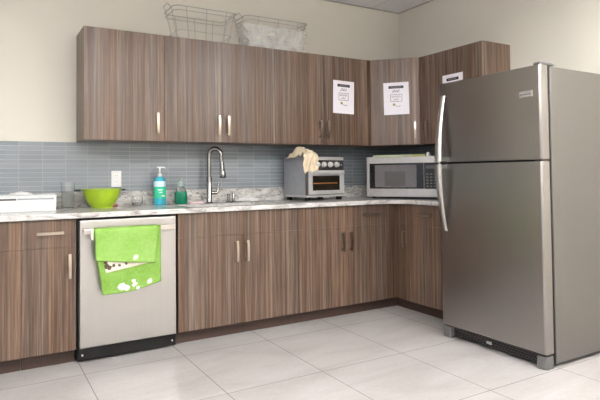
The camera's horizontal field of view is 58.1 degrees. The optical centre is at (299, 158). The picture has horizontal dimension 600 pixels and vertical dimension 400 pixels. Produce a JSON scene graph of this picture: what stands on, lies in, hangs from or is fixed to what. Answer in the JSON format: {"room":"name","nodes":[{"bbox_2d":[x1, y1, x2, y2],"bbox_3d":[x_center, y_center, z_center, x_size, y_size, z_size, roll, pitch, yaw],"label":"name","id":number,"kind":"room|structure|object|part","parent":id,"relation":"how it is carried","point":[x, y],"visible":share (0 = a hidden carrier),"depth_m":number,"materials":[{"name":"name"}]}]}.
{"room":"kitchen","nodes":[
{"label":"kitchen","id":0,"kind":"room"},
{"bbox_2d":[0,0,400,190],"bbox_3d":[-1.873,-0.106,3.681,6.800,2.698,0.100,0,-2,-31],"label":"wall","id":1,"kind":"structure","parent":0,"point":[38,37],"depth_m":3.95,"materials":[{"name":"paint"}]},
{"bbox_2d":[76,26,163,143],"bbox_3d":[-1.258,-0.493,3.794,0.534,0.751,0.354,0,-2,-31],"label":"upper cabinet","id":2,"kind":"object","parent":1,"relation":"attached to","point":[120,73],"visible":1,"depth_m":3.67,"materials":[{"name":"brown wood"}]},
{"bbox_3d":[-0.990,-0.247,3.760,0.016,0.144,0.037,0,-2,-31],"label":"handle","id":3,"kind":"part","parent":2,"relation":"part of","materials":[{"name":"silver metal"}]},
{"bbox_2d":[0,141,400,193],"bbox_3d":[-0.879,0.067,4.201,4.342,0.350,0.008,0,-2,-31],"label":"tile backsplash","id":4,"kind":"structure","parent":1,"relation":"attached to","point":[25,166],"depth_m":4.04,"materials":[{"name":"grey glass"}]},
{"bbox_2d":[111,171,120,186],"bbox_3d":[-1.333,0.148,3.920,0.072,0.116,0.009,0,-2,-31],"label":"wall outlet","id":5,"kind":"object","parent":4,"relation":"attached to","point":[115,175],"visible":1,"depth_m":3.92,"materials":[{"name":"white plastic"}]},
{"bbox_2d":[153,35,274,145],"bbox_3d":[-0.649,-0.489,4.155,0.878,0.751,0.354,0,-2,-31],"label":"upper cabinet","id":6,"kind":"object","parent":1,"relation":"attached to","point":[216,93],"visible":1,"depth_m":4.02,"materials":[{"name":"brown wood"}]},
{"bbox_3d":[-0.771,-0.494,3.930,0.438,0.750,0.018,0,-2,-31],"label":"door","id":7,"kind":"part","parent":6,"relation":"part of","materials":[{"name":"brown wood"}]},
{"bbox_2d":[163,3,235,42],"bbox_3d":[-0.759,-1.000,4.120,0.544,0.268,0.281,0,-2,-31],"label":"wire basket","id":8,"kind":"object","parent":6,"relation":"on","point":[234,14],"visible":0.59,"depth_m":4.08,"materials":[{"name":"metal"}]},
{"bbox_3d":[-0.597,-0.244,3.993,0.016,0.144,0.037,0,-2,-31],"label":"handle","id":9,"kind":"part","parent":6,"relation":"part of","materials":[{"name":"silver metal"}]},
{"bbox_3d":[-0.533,-0.244,4.030,0.016,0.144,0.037,0,-2,-31],"label":"handle","id":10,"kind":"part","parent":6,"relation":"part of","materials":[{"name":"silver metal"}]},
{"bbox_3d":[-0.393,-0.492,4.154,0.438,0.750,0.018,0,-2,-31],"label":"door","id":11,"kind":"part","parent":6,"relation":"part of","materials":[{"name":"brown wood"}]},
{"bbox_2d":[259,49,366,146],"bbox_3d":[0.121,-0.484,4.611,0.908,0.751,0.354,0,-2,-31],"label":"upper cabinet","id":12,"kind":"object","parent":1,"relation":"attached to","point":[303,82],"visible":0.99,"depth_m":4.45,"materials":[{"name":"brown wood"}]},
{"bbox_2d":[234,13,306,50],"bbox_3d":[-0.239,-1.001,4.434,0.620,0.276,0.271,0,-2,-31],"label":"wire basket","id":13,"kind":"object","parent":12,"relation":"on","point":[258,20],"visible":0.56,"depth_m":4.39,"materials":[{"name":"metal"}]},
{"bbox_3d":[-0.007,-0.489,4.383,0.453,0.750,0.018,0,-2,-31],"label":"door","id":14,"kind":"part","parent":12,"relation":"part of","materials":[{"name":"brown wood"}]},
{"bbox_3d":[0.173,-0.240,4.449,0.016,0.144,0.037,0,-2,-31],"label":"handle","id":15,"kind":"part","parent":12,"relation":"part of","materials":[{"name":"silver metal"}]},
{"bbox_3d":[0.237,-0.239,4.486,0.016,0.144,0.037,0,-2,-31],"label":"handle","id":16,"kind":"part","parent":12,"relation":"part of","materials":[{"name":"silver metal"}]},
{"bbox_2d":[333,80,353,113],"bbox_3d":[0.372,-0.520,4.595,0.216,0.279,0.004,2,-3,-31],"label":"paper notice","id":17,"kind":"object","parent":12,"relation":"attached to","point":[343,91],"visible":1,"depth_m":4.59,"materials":[{"name":"white paper"}]},
{"bbox_3d":[0.384,-0.487,4.614,0.453,0.750,0.018,0,-2,-31],"label":"door","id":18,"kind":"part","parent":12,"relation":"part of","materials":[{"name":"brown wood"}]},
{"bbox_2d":[324,0,397,13],"bbox_3d":[-1.860,-1.452,3.671,6.599,0.008,0.012,0,-2,-31],"label":"trim","id":19,"kind":"structure","parent":1,"relation":"attached to","point":[324,0],"depth_m":5.11,"materials":[{"name":"metal"}]},
{"bbox_2d":[351,57,434,147],"bbox_3d":[0.873,-0.484,4.879,0.656,0.751,0.659,0,-2,-31],"label":"upper cabinet","id":20,"kind":"object","parent":1,"relation":"attached to","point":[400,130],"depth_m":4.68,"materials":[{"name":"brown wood"}]},
{"bbox_3d":[0.521,-0.481,4.869,0.041,0.751,0.317,0,-2,-31],"label":"filler panel","id":21,"kind":"part","parent":20,"relation":"part of","materials":[{"name":"brown wood"}]},
{"bbox_3d":[0.821,-0.490,4.682,0.415,0.748,0.018,-1,-2,14],"label":"door","id":22,"kind":"part","parent":20,"relation":"part of","materials":[{"name":"brown wood"}]},
{"bbox_2d":[383,82,408,114],"bbox_3d":[0.832,-0.518,4.668,0.216,0.279,0.004,-2,-2,14],"label":"paper notice","id":23,"kind":"object","parent":20,"relation":"attached to","point":[396,95],"visible":1,"depth_m":4.67,"materials":[{"name":"white paper"}]},
{"bbox_3d":[0.983,-0.244,4.606,0.016,0.144,0.037,-1,-2,14],"label":"handle","id":24,"kind":"part","parent":20,"relation":"part of","materials":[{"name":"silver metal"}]},
{"bbox_3d":[1.175,-0.493,4.700,0.317,0.751,0.042,0,-2,-31],"label":"filler panel","id":25,"kind":"part","parent":20,"relation":"part of","materials":[{"name":"brown wood"}]},
{"bbox_2d":[0,305,599,399],"bbox_3d":[0.001,1.183,0.502,6.800,0.100,7.400,0,-2,-31],"label":"floor","id":26,"kind":"structure","parent":0,"point":[396,352],"depth_m":3.07,"materials":[{"name":"tile"}]},
{"bbox_2d":[0,221,21,373],"bbox_3d":[-1.982,0.796,3.154,0.600,0.866,0.640,0,-2,-31],"label":"base cabinet","id":27,"kind":"object","parent":26,"relation":"on","point":[10,232],"visible":0.96,"depth_m":3.04,"materials":[{"name":"brown wood"}]},
{"bbox_3d":[-1.846,0.439,2.929,0.599,0.161,0.018,0,-2,-31],"label":"drawer","id":28,"kind":"part","parent":27,"relation":"part of","materials":[{"name":"brown wood"}]},
{"bbox_2d":[21,219,75,370],"bbox_3d":[-1.599,0.798,3.381,0.288,0.866,0.640,0,-2,-31],"label":"base cabinet","id":29,"kind":"object","parent":26,"relation":"on","point":[48,288],"visible":0.97,"depth_m":3.14,"materials":[{"name":"brown wood"}]},
{"bbox_3d":[-1.463,0.441,3.155,0.287,0.161,0.018,0,-2,-31],"label":"drawer","id":30,"kind":"part","parent":29,"relation":"part of","materials":[{"name":"brown wood"}]},
{"bbox_3d":[-1.447,0.435,3.133,0.144,0.016,0.037,0,-2,-31],"label":"handle","id":31,"kind":"part","parent":29,"relation":"part of","materials":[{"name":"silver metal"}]},
{"bbox_3d":[-1.356,0.636,3.180,0.016,0.144,0.037,0,-2,-31],"label":"handle","id":32,"kind":"part","parent":29,"relation":"part of","materials":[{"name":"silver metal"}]},
{"bbox_2d":[76,214,175,360],"bbox_3d":[-1.192,0.801,3.587,0.602,0.865,0.642,0,-2,-31],"label":"dishwasher","id":33,"kind":"object","parent":26,"relation":"on","point":[144,318],"visible":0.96,"depth_m":3.33,"materials":[{"name":"silver metal"}]},
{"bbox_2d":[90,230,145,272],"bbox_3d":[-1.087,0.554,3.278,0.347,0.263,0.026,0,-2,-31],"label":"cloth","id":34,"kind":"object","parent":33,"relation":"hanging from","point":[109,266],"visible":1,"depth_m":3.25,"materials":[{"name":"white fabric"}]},
{"bbox_3d":[-1.072,1.175,3.381,0.600,0.078,0.014,0,-2,-31],"label":"toe panel","id":35,"kind":"part","parent":33,"relation":"part of","materials":[{"name":"black plastic"}]},
{"bbox_2d":[94,224,160,294],"bbox_3d":[-1.050,0.616,3.300,0.400,0.401,0.054,0,-2,-31],"label":"hand towel","id":36,"kind":"object","parent":33,"relation":"hanging from","point":[139,243],"visible":1,"depth_m":3.29,"materials":[{"name":"green fabric"}]},
{"bbox_3d":[-1.049,0.437,3.343,0.554,0.032,0.054,0,-2,-31],"label":"handle","id":37,"kind":"part","parent":33,"relation":"part of","materials":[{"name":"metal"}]},
{"bbox_2d":[175,208,297,343],"bbox_3d":[-0.549,0.805,4.002,0.907,0.866,0.640,0,-2,-31],"label":"base cabinet","id":38,"kind":"object","parent":26,"relation":"on","point":[237,271],"visible":0.93,"depth_m":3.74,"materials":[{"name":"brown wood"}]},
{"bbox_3d":[-0.604,0.833,3.650,0.453,0.611,0.018,0,-2,-31],"label":"door","id":39,"kind":"part","parent":38,"relation":"part of","materials":[{"name":"brown wood"}]},
{"bbox_2d":[0,185,438,221],"bbox_3d":[-0.501,0.292,3.665,4.249,0.137,1.299,0,-2,-31],"label":"countertop","id":40,"kind":"structure","parent":38,"relation":"on","point":[273,197],"depth_m":4.01,"materials":[{"name":"stone"}]},
{"bbox_2d":[0,202,56,212],"bbox_3d":[-1.895,0.307,3.369,0.666,0.054,0.216,0,-2,-31],"label":"storage box","id":41,"kind":"object","parent":40,"relation":"on","point":[43,206],"visible":0.76,"depth_m":3.37,"materials":[{"name":"white plastic"}]},
{"bbox_2d":[0,194,56,203],"bbox_3d":[-1.895,0.257,3.373,0.670,0.046,0.214,0,-2,-31],"label":"tray","id":42,"kind":"object","parent":41,"relation":"on","point":[34,198],"visible":1,"depth_m":3.38,"materials":[{"name":"white plastic"}]},
{"bbox_2d":[8,191,31,194],"bbox_3d":[-1.794,0.224,3.472,0.146,0.022,0.057,0,-2,-31],"label":"crumpled tissue","id":43,"kind":"object","parent":42,"relation":"on","point":[21,192],"visible":0.97,"depth_m":3.46,"materials":[{"name":"white paper"}]},
{"bbox_3d":[-1.895,0.240,3.373,0.670,0.012,0.214,0,-2,-31],"label":"lid","id":44,"kind":"part","parent":42,"relation":"part of","materials":[{"name":"white plastic"}]},
{"bbox_3d":[-1.895,0.284,3.370,0.666,0.008,0.216,0,-2,-31],"label":"lid","id":45,"kind":"part","parent":41,"relation":"part of","materials":[{"name":"white plastic"}]},
{"bbox_2d":[61,182,74,208],"bbox_3d":[-1.557,0.249,3.624,0.088,0.178,0.088,0,-2,-31],"label":"drinking glass","id":46,"kind":"object","parent":40,"relation":"on","point":[67,188],"visible":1,"depth_m":3.59,"materials":[{"name":"white"}]},
{"bbox_2d":[75,188,125,208],"bbox_3d":[-1.357,0.272,3.680,0.272,0.130,0.275,-2,-2,32],"label":"mixing bowl","id":47,"kind":"object","parent":40,"relation":"on","point":[97,198],"visible":0.99,"depth_m":3.60,"materials":[{"name":"plastic"}]},
{"bbox_2d":[131,196,142,205],"bbox_3d":[-1.168,0.305,3.875,0.082,0.072,0.082,0,-2,-31],"label":"glass bowl","id":48,"kind":"object","parent":40,"relation":"on","point":[136,200],"visible":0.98,"depth_m":3.85,"materials":[{"name":"white"}]},
{"bbox_2d":[154,167,165,204],"bbox_3d":[-1.032,0.202,3.976,0.091,0.282,0.059,0,-2,-31],"label":"hand soap bottle","id":49,"kind":"object","parent":40,"relation":"on","point":[159,182],"visible":1,"depth_m":3.95,"materials":[{"name":"blue plastic"}]},
{"bbox_2d":[175,178,186,203],"bbox_3d":[-0.895,0.246,4.062,0.096,0.194,0.063,0,-2,-31],"label":"dish soap bottle","id":50,"kind":"object","parent":40,"relation":"on","point":[180,194],"visible":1,"depth_m":4.04,"materials":[{"name":"teal plastic"}]},
{"bbox_2d":[187,202,203,203],"bbox_3d":[-0.797,0.338,4.111,0.115,0.012,0.060,1,-2,-36],"label":"sponge","id":51,"kind":"object","parent":40,"relation":"on","point":[187,202],"visible":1,"depth_m":4.08,"materials":[{"name":"pink fabric"}]},
{"bbox_2d":[205,146,225,202],"bbox_3d":[-0.651,0.126,4.192,0.163,0.437,0.082,-1,-2,5],"label":"tap","id":52,"kind":"object","parent":40,"relation":"on","point":[210,192],"visible":0.98,"depth_m":4.17,"materials":[{"name":"silver metal"}]},
{"bbox_3d":[-0.656,0.026,4.182,0.130,0.237,0.032,-1,-2,8],"label":"spout","id":53,"kind":"part","parent":52,"relation":"part of","materials":[{"name":"silver metal"}]},
{"bbox_3d":[-0.659,0.238,4.208,0.067,0.086,0.028,0,-2,-31],"label":"lever","id":54,"kind":"part","parent":52,"relation":"part of","materials":[{"name":"silver metal"}]},
{"bbox_2d":[237,197,259,201],"bbox_3d":[-0.412,0.329,4.353,0.221,0.034,0.090,0,-2,-31],"label":"rag","id":55,"kind":"object","parent":40,"relation":"on","point":[243,199],"visible":1,"depth_m":4.33,"materials":[{"name":"fabric"}]},
{"bbox_2d":[284,157,343,200],"bbox_3d":[0.127,0.168,4.534,0.400,0.356,0.355,1,-2,-38],"label":"toaster oven","id":56,"kind":"object","parent":40,"relation":"on","point":[328,181],"visible":1,"depth_m":4.42,"materials":[{"name":"silver metal"}]},
{"bbox_2d":[286,146,318,173],"bbox_3d":[0.024,0.012,4.404,0.162,0.229,0.263,1,-2,-36],"label":"cloth","id":57,"kind":"object","parent":56,"relation":"on","point":[310,158],"visible":1,"depth_m":4.32,"materials":[{"name":"beige fabric"}]},
{"bbox_2d":[285,194,343,197],"bbox_3d":[0.123,0.310,4.535,0.400,0.016,0.300,1,-2,-38],"label":"tray","id":58,"kind":"object","parent":56,"relation":"on","point":[286,195],"depth_m":4.42,"materials":[{"name":"silver metal"}]},
{"bbox_3d":[0.218,0.195,4.420,0.378,0.194,0.013,1,-2,-38],"label":"door","id":59,"kind":"part","parent":56,"relation":"part of","materials":[{"name":"silver metal"}]},
{"bbox_3d":[0.229,0.118,4.407,0.342,0.020,0.026,1,-2,-38],"label":"door handle","id":60,"kind":"part","parent":56,"relation":"part of","materials":[{"name":"silver metal"}]},
{"bbox_3d":[0.211,0.053,4.426,0.388,0.074,0.004,1,-2,-38],"label":"control panel","id":61,"kind":"part","parent":56,"relation":"part of","materials":[{"name":"black plastic"}]},
{"bbox_2d":[366,156,447,198],"bbox_3d":[0.939,0.165,4.687,0.636,0.354,0.368,-1,-2,27],"label":"microwave","id":62,"kind":"object","parent":40,"relation":"on","point":[406,176],"visible":0.8,"depth_m":4.53,"materials":[{"name":"silver metal"}]},
{"bbox_3d":[0.809,0.148,4.552,0.468,0.215,0.006,-1,-2,27],"label":"door","id":63,"kind":"part","parent":62,"relation":"part of","materials":[{"name":"black glass"}]},
{"bbox_2d":[373,154,430,156],"bbox_3d":[0.884,-0.019,4.689,0.455,0.019,0.222,-1,-2,27],"label":"cutting board","id":64,"kind":"object","parent":62,"relation":"on","point":[406,154],"visible":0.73,"depth_m":4.59,"materials":[{"name":"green plastic"}]},
{"bbox_3d":[1.073,0.141,4.418,0.116,0.215,0.005,-1,-2,27],"label":"control panel","id":65,"kind":"part","parent":62,"relation":"part of","materials":[{"name":"black plastic"}]},
{"bbox_3d":[-0.433,0.641,3.726,0.016,0.144,0.037,0,-2,-31],"label":"handle","id":66,"kind":"part","parent":38,"relation":"part of","materials":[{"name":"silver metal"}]},
{"bbox_3d":[-0.364,0.642,3.767,0.016,0.144,0.037,0,-2,-31],"label":"handle","id":67,"kind":"part","parent":38,"relation":"part of","materials":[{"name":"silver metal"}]},
{"bbox_3d":[-0.214,0.836,3.881,0.453,0.611,0.018,0,-2,-31],"label":"door","id":68,"kind":"part","parent":38,"relation":"part of","materials":[{"name":"brown wood"}]},
{"bbox_2d":[294,204,395,322],"bbox_3d":[0.250,0.810,4.475,0.944,0.866,0.640,0,-2,-31],"label":"base cabinet","id":69,"kind":"object","parent":26,"relation":"on","point":[344,268],"depth_m":4.21,"materials":[{"name":"brown wood"}]},
{"bbox_3d":[0.170,0.838,4.109,0.433,0.611,0.018,0,-2,-31],"label":"door","id":70,"kind":"part","parent":69,"relation":"part of","materials":[{"name":"brown wood"}]},
{"bbox_3d":[0.336,0.646,4.182,0.016,0.144,0.037,0,-2,-31],"label":"handle","id":71,"kind":"part","parent":69,"relation":"part of","materials":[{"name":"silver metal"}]},
{"bbox_3d":[0.403,0.647,4.221,0.016,0.144,0.037,0,-2,-31],"label":"handle","id":72,"kind":"part","parent":69,"relation":"part of","materials":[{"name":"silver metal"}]},
{"bbox_3d":[0.539,0.454,4.341,0.433,0.161,0.018,0,-2,-31],"label":"drawer","id":73,"kind":"part","parent":69,"relation":"part of","materials":[{"name":"brown wood"}]},
{"bbox_3d":[0.544,0.840,4.330,0.433,0.611,0.018,0,-2,-31],"label":"door","id":74,"kind":"part","parent":69,"relation":"part of","materials":[{"name":"brown wood"}]},
{"bbox_3d":[0.568,0.448,4.326,0.144,0.016,0.037,0,-2,-31],"label":"handle","id":75,"kind":"part","parent":69,"relation":"part of","materials":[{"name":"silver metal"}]},
{"bbox_3d":[0.756,0.760,4.472,0.076,0.777,0.018,0,-2,-31],"label":"filler panel","id":76,"kind":"part","parent":69,"relation":"part of","materials":[{"name":"brown wood"}]},
{"bbox_2d":[384,297,408,308],"bbox_3d":[0.799,1.193,4.474,0.156,0.089,0.158,0,-2,-31],"label":"toe kick","id":77,"kind":"object","parent":26,"relation":"on","point":[394,301],"visible":0.64,"depth_m":4.51,"materials":[{"name":"laminate"}]},
{"bbox_2d":[395,204,442,318],"bbox_3d":[1.199,0.796,4.330,0.640,0.866,0.678,0,-2,-31],"label":"base cabinet","id":78,"kind":"object","parent":26,"relation":"on","point":[420,225],"depth_m":4.22,"materials":[{"name":"brown wood"}]},
{"bbox_3d":[0.821,0.758,4.455,0.018,0.777,0.078,0,-2,-31],"label":"filler panel","id":79,"kind":"part","parent":78,"relation":"part of","materials":[{"name":"brown wood"}]},
{"bbox_3d":[0.836,0.646,4.353,0.037,0.144,0.016,0,-2,-31],"label":"handle","id":80,"kind":"part","parent":78,"relation":"part of","materials":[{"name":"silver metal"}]},
{"bbox_3d":[0.980,0.444,4.166,0.018,0.161,0.599,0,-2,-31],"label":"drawer","id":81,"kind":"part","parent":78,"relation":"part of","materials":[{"name":"brown wood"}]},
{"bbox_3d":[0.954,0.439,4.156,0.037,0.016,0.144,0,-2,-31],"label":"handle","id":82,"kind":"part","parent":78,"relation":"part of","materials":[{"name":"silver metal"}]},
{"bbox_2d":[435,61,599,369],"bbox_3d":[1.466,0.332,3.555,0.858,1.744,0.792,0,-2,-31],"label":"refrigerator","id":83,"kind":"object","parent":26,"relation":"on","point":[518,189],"visible":1,"depth_m":3.25,"materials":[{"name":"grey metal"}]},
{"bbox_3d":[0.953,-0.202,3.670,0.088,0.450,0.058,0,-2,-31],"label":"handle","id":84,"kind":"part","parent":83,"relation":"part of","materials":[{"name":"metal"}]},
{"bbox_3d":[0.958,0.266,3.657,0.088,0.449,0.058,0,-2,-31],"label":"handle","id":85,"kind":"part","parent":83,"relation":"part of","materials":[{"name":"metal"}]},
{"bbox_3d":[1.189,-0.254,3.412,0.067,0.539,0.792,0,-2,-31],"label":"freezer door","id":86,"kind":"part","parent":83,"relation":"part of","materials":[{"name":"metal"}]},
{"bbox_3d":[1.198,0.571,3.389,0.067,1.086,0.792,0,-2,-31],"label":"door","id":87,"kind":"part","parent":83,"relation":"part of","materials":[{"name":"metal"}]},
{"bbox_2d":[331,0,429,12],"bbox_3d":[-0.029,-1.614,0.582,6.800,0.100,7.400,0,-2,-31],"label":"ceiling","id":88,"kind":"structure","parent":0,"point":[397,6],"depth_m":5.05,"materials":[{"name":"white paint"}]},
{"bbox_2d":[399,0,599,146],"bbox_3d":[2.869,-0.198,2.249,0.100,2.698,7.200,0,-2,-31],"label":"wall","id":89,"kind":"structure","parent":0,"point":[565,34],"depth_m":4.17,"materials":[{"name":"paint"}]},
{"bbox_2d":[398,0,433,13],"bbox_3d":[2.809,-1.542,2.254,0.012,0.008,7.188,0,-2,-31],"label":"trim","id":90,"kind":"structure","parent":89,"relation":"attached to","point":[430,0],"depth_m":5.12,"materials":[{"name":"metal"}]},
{"bbox_2d":[401,146,434,155],"bbox_3d":[1.339,0.058,4.724,0.008,0.350,1.351,0,-2,-31],"label":"tile backsplash","id":91,"kind":"structure","parent":89,"relation":"attached to","point":[417,150],"depth_m":5.08,"materials":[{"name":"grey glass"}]},
{"bbox_2d":[423,40,509,144],"bbox_3d":[1.332,-0.503,4.399,0.354,0.751,0.635,0,-2,-31],"label":"upper cabinet","id":92,"kind":"object","parent":89,"relation":"attached to","point":[480,58],"visible":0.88,"depth_m":4.30,"materials":[{"name":"brown wood"}]},
{"bbox_3d":[1.067,-0.247,4.534,0.037,0.144,0.016,0,-2,-31],"label":"handle","id":93,"kind":"part","parent":92,"relation":"part of","materials":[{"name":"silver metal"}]},
{"bbox_2d":[442,72,462,82],"bbox_3d":[1.218,-0.536,4.312,0.004,0.279,0.216,0,-2,-31],"label":"paper notice","id":94,"kind":"object","parent":92,"relation":"attached to","point":[456,76],"visible":0.13,"depth_m":4.31,"materials":[{"name":"white paper"}]},
{"bbox_3d":[1.220,-0.504,4.332,0.018,0.750,0.634,0,-2,-31],"label":"door","id":95,"kind":"part","parent":92,"relation":"part of","materials":[{"name":"brown wood"}]}
]}

